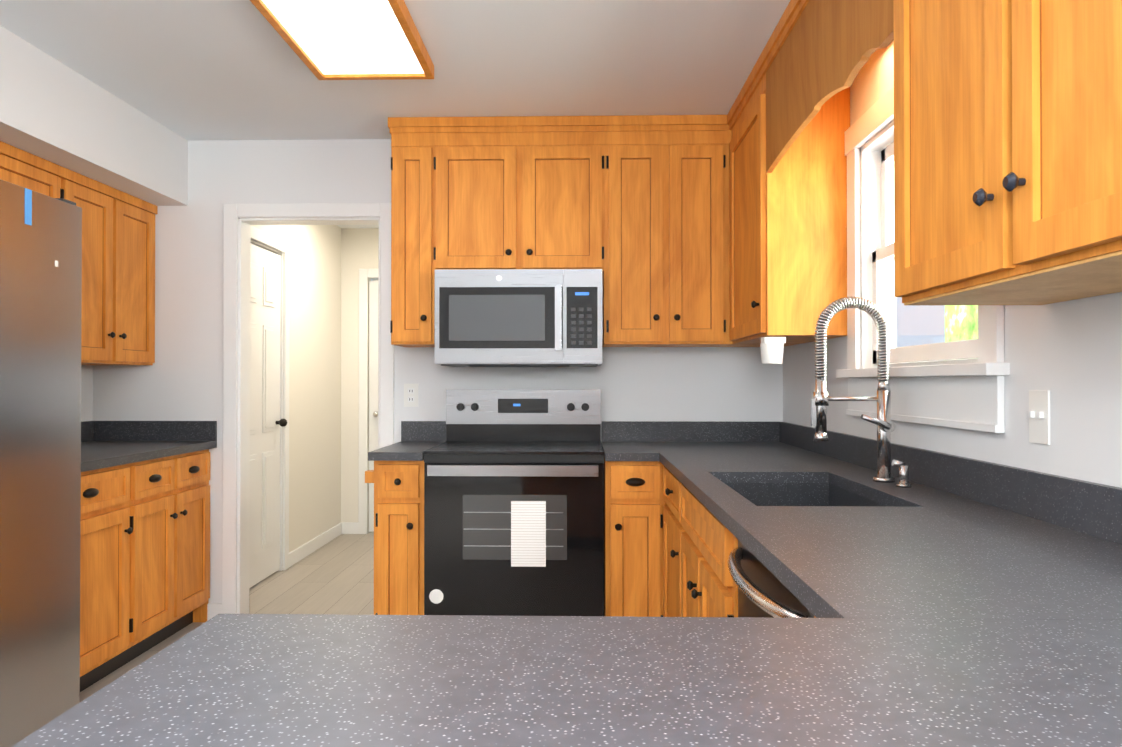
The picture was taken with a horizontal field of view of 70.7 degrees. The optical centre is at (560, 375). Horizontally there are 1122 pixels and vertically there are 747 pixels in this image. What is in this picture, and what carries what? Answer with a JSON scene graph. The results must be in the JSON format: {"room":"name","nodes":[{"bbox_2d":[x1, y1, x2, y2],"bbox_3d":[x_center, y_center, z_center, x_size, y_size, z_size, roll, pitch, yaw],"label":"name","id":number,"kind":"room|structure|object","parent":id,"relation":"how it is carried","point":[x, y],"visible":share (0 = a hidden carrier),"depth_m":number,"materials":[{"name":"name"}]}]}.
{"room":"kitchen","nodes":[
{"label":"kitchen","id":0,"kind":"room"},
{"bbox_2d":[81,365,92,421],"bbox_3d":[-2.518,-0.003,0.665,0.120,2.430,6.700,0,0,1],"label":"wall","id":1,"kind":"structure","parent":0,"point":[86,390],"depth_m":3.96,"materials":[{"name":"white paint"}]},
{"bbox_2d":[0,141,63,198],"bbox_3d":[-2.234,-0.728,3.012,0.327,0.254,0.545,0,0,1],"label":"upper cabinet","id":2,"kind":"object","parent":1,"relation":"attached to","point":[19,167],"depth_m":3.09,"materials":[{"name":"brown wood"}]},
{"bbox_2d":[64,168,157,364],"bbox_3d":[-2.218,-0.453,3.645,0.327,0.794,0.727,0,0,1],"label":"upper cabinet","id":3,"kind":"object","parent":1,"relation":"attached to","point":[118,285],"depth_m":3.66,"materials":[{"name":"brown wood"}]},
{"bbox_2d":[0,25,187,205],"bbox_3d":[-2.215,-1.053,0.666,0.485,0.330,6.700,0,0,1],"label":"soffit","id":4,"kind":"structure","parent":0,"point":[53,110],"depth_m":3.19,"materials":[{"name":"white paint"}]},
{"bbox_2d":[80,532,373,701],"bbox_3d":[-0.833,1.273,2.065,4.380,0.100,10.000,0,0,1],"label":"floor","id":5,"kind":"structure","parent":0,"point":[335,575],"depth_m":4.62,"materials":[{"name":"brown wood"}]},
{"bbox_2d":[0,179,81,746],"bbox_3d":[-1.976,0.317,2.240,0.846,1.815,0.920,0,0,1],"label":"fridge","id":6,"kind":"object","parent":5,"relation":"on","point":[40,354],"visible":0.92,"depth_m":2.48,"materials":[{"name":"grey metal"}]},
{"bbox_2d":[80,421,216,691],"bbox_3d":[-2.067,0.728,3.358,0.645,1.010,1.277,0,0,1],"label":"base cabinet","id":7,"kind":"object","parent":5,"relation":"on","point":[145,543],"depth_m":3.42,"materials":[{"name":"brown wood"}]},
{"bbox_2d":[365,421,445,614],"bbox_3d":[-0.707,0.730,3.641,0.267,1.010,0.645,0,0,1],"label":"base cabinet","id":8,"kind":"object","parent":5,"relation":"on","point":[395,476],"depth_m":3.36,"materials":[{"name":"brown wood"}]},
{"bbox_2d":[11,597,970,746],"bbox_3d":[-0.058,0.756,0.575,0.780,0.910,0.850,0,0,1],"label":"countertop","id":9,"kind":"structure","parent":5,"relation":"on","point":[647,671],"depth_m":0.77,"materials":[{"name":"grey stone"}]},
{"bbox_2d":[423,390,603,615],"bbox_3d":[-0.191,0.650,3.596,0.758,1.168,0.693,0,0,1],"label":"range","id":10,"kind":"object","parent":5,"relation":"on","point":[513,502],"visible":0.92,"depth_m":3.30,"materials":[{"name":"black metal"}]},
{"bbox_2d":[601,421,650,596],"bbox_3d":[0.299,0.730,3.617,0.211,1.010,0.645,0,0,1],"label":"base cabinet","id":11,"kind":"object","parent":5,"relation":"on","point":[626,445],"depth_m":3.33,"materials":[{"name":"brown wood"}]},
{"bbox_2d":[728,540,813,617],"bbox_3d":[0.675,0.783,1.547,0.660,0.871,0.620,0,0,1],"label":"dishwasher","id":12,"kind":"object","parent":5,"relation":"on","point":[764,591],"visible":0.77,"depth_m":1.55,"materials":[{"name":"grey metal"}]},
{"bbox_2d":[651,421,1121,746],"bbox_3d":[0.710,0.717,2.031,0.687,1.010,3.797,0,0,1],"label":"kitchen counter","id":13,"kind":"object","parent":5,"relation":"on","point":[945,599],"depth_m":1.41,"materials":[{"name":"grey stone"}]},
{"bbox_2d":[811,296,911,487],"bbox_3d":[0.866,0.038,2.299,0.243,0.550,0.170,0,0,1],"label":"faucet","id":14,"kind":"object","parent":13,"relation":"on","point":[882,421],"visible":1,"depth_m":2.34,"materials":[{"name":"silver metal"}]},
{"bbox_2d":[251,225,340,569],"bbox_3d":[-1.837,0.032,5.210,0.120,2.430,2.180,0,0,1],"label":"wall","id":15,"kind":"structure","parent":0,"point":[315,399],"depth_m":5.65,"materials":[{"name":"beige paint"}]},
{"bbox_2d":[250,239,281,254],"bbox_3d":[-1.815,-0.784,4.721,0.048,0.018,0.674,0,0,1],"label":"door frame","id":16,"kind":"structure","parent":15,"relation":"attached to","point":[264,246],"depth_m":4.80,"materials":[{"name":"white wood"}]},
{"bbox_2d":[249,243,286,587],"bbox_3d":[-1.817,0.230,4.713,0.177,2.003,0.670,0,0,1],"label":"closet door","id":17,"kind":"structure","parent":15,"relation":"in","point":[266,422],"depth_m":4.78,"materials":[{"name":"white wood"}]},
{"bbox_2d":[289,522,344,566],"bbox_3d":[-1.756,1.206,5.707,0.017,0.090,1.165,0,0,1],"label":"baseboard","id":18,"kind":"structure","parent":15,"relation":"attached to","point":[298,554],"depth_m":5.65,"materials":[{"name":"white wood"}]},
{"bbox_2d":[341,228,378,532],"bbox_3d":[-1.225,0.041,6.346,1.290,2.430,0.120,0,0,1],"label":"wall","id":19,"kind":"structure","parent":0,"point":[359,248],"depth_m":6.30,"materials":[{"name":"beige paint"}]},
{"bbox_2d":[369,281,377,531],"bbox_3d":[-1.170,0.242,6.325,0.728,2.003,0.177,0,0,1],"label":"hall door","id":20,"kind":"structure","parent":19,"relation":"in","point":[373,365],"depth_m":6.32,"materials":[{"name":"white wood"}]},
{"bbox_2d":[0,0,789,227],"bbox_3d":[-0.833,-1.257,2.085,4.380,0.100,10.000,0,0,1],"label":"ceiling","id":21,"kind":"structure","parent":0,"point":[195,70],"depth_m":3.02,"materials":[{"name":"white paint"}]},
{"bbox_2d":[250,0,433,79],"bbox_3d":[-0.729,-1.176,2.447,0.450,0.054,1.230,0,0,1],"label":"ceiling light fixture","id":22,"kind":"object","parent":21,"relation":"attached to","point":[353,39],"visible":1,"depth_m":2.71,"materials":[{"name":"white plastic"}]},
{"bbox_2d":[92,139,782,602],"bbox_3d":[-0.636,0.023,4.031,3.720,2.430,0.120,0,0,1],"label":"wall","id":23,"kind":"structure","parent":0,"point":[180,377],"depth_m":3.99,"materials":[{"name":"white paint"}]},
{"bbox_2d":[207,603,221,620],"bbox_3d":[-2.040,1.193,3.989,0.675,0.090,0.014,0,0,1],"label":"baseboard","id":24,"kind":"structure","parent":23,"relation":"attached to","point":[213,609],"depth_m":3.97,"materials":[{"name":"white wood"}]},
{"bbox_2d":[222,203,393,613],"bbox_3d":[-1.268,0.185,4.045,0.865,2.105,0.156,0,0,1],"label":"door frame","id":25,"kind":"structure","parent":23,"relation":"attached to","point":[240,232],"depth_m":3.95,"materials":[{"name":"white wood"}]},
{"bbox_2d":[404,384,417,406],"bbox_3d":[-0.752,0.097,3.968,0.072,0.116,0.008,0,0,1],"label":"electrical outlet plate","id":26,"kind":"object","parent":23,"relation":"attached to","point":[410,390],"depth_m":3.97,"materials":[{"name":"white plastic"}]},
{"bbox_2d":[388,115,796,346],"bbox_3d":[0.149,-0.668,3.776,1.892,1.048,0.355,0,0,1],"label":"upper cabinet","id":27,"kind":"object","parent":23,"relation":"attached to","point":[635,208],"visible":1,"depth_m":3.64,"materials":[{"name":"brown wood"}]},
{"bbox_2d":[434,269,601,366],"bbox_3d":[-0.188,-0.258,3.744,0.756,0.438,0.430,0,0,1],"label":"over-the-range microwave","id":28,"kind":"object","parent":27,"relation":"attached to","point":[518,317],"visible":1,"depth_m":3.55,"materials":[{"name":"silver metal"}]},
{"bbox_2d":[783,40,1121,487],"bbox_3d":[1.081,-0.004,0.578,0.120,2.430,6.700,0,0,1],"label":"wall","id":29,"kind":"structure","parent":0,"point":[1067,355],"depth_m":1.75,"materials":[{"name":"white paint"}]},
{"bbox_2d":[727,48,854,343],"bbox_3d":[0.920,-0.672,3.278,0.327,1.048,0.669,0,0,1],"label":"upper cabinet","id":30,"kind":"object","parent":29,"relation":"attached to","point":[789,120],"depth_m":2.94,"materials":[{"name":"brown wood"}]},
{"bbox_2d":[760,337,785,363],"bbox_3d":[0.801,-0.096,2.997,0.088,0.101,0.088,0,0,1],"label":"holder","id":31,"kind":"object","parent":30,"relation":"attached to","point":[772,349],"visible":1,"depth_m":2.97,"materials":[{"name":"white plastic"}]},
{"bbox_2d":[811,384,814,398],"bbox_3d":[1.084,0.093,3.388,0.007,0.116,0.072,0,0,1],"label":"electrical outlet plate","id":32,"kind":"object","parent":29,"relation":"attached to","point":[812,385],"depth_m":3.40,"materials":[{"name":"white plastic"}]},
{"bbox_2d":[836,86,1009,432],"bbox_3d":[1.098,-0.385,2.401,0.175,1.050,1.090,0,0,1],"label":"window","id":33,"kind":"structure","parent":29,"relation":"in","point":[965,390],"depth_m":2.64,"materials":[{"name":"white wood"}]},
{"bbox_2d":[879,0,1121,304],"bbox_3d":[0.868,-0.686,1.207,0.331,1.051,1.016,0,0,1],"label":"upper cabinet","id":34,"kind":"object","parent":29,"relation":"attached to","point":[1007,152],"depth_m":1.28,"materials":[{"name":"brown wood"}]},
{"bbox_2d":[1028,390,1049,444],"bbox_3d":[1.041,0.090,1.729,0.015,0.116,0.072,0,0,1],"label":"light switch","id":35,"kind":"object","parent":29,"relation":"attached to","point":[1039,416],"depth_m":1.72,"materials":[{"name":"white plastic"}]},
{"label":"outside","id":36,"kind":"structure","parent":0,"visible":0},
{"bbox_2d":[945,305,977,359],"bbox_3d":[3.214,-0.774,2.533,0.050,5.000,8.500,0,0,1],"label":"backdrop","id":37,"kind":"structure","parent":36,"point":[972,318],"depth_m":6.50,"materials":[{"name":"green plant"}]}
]}

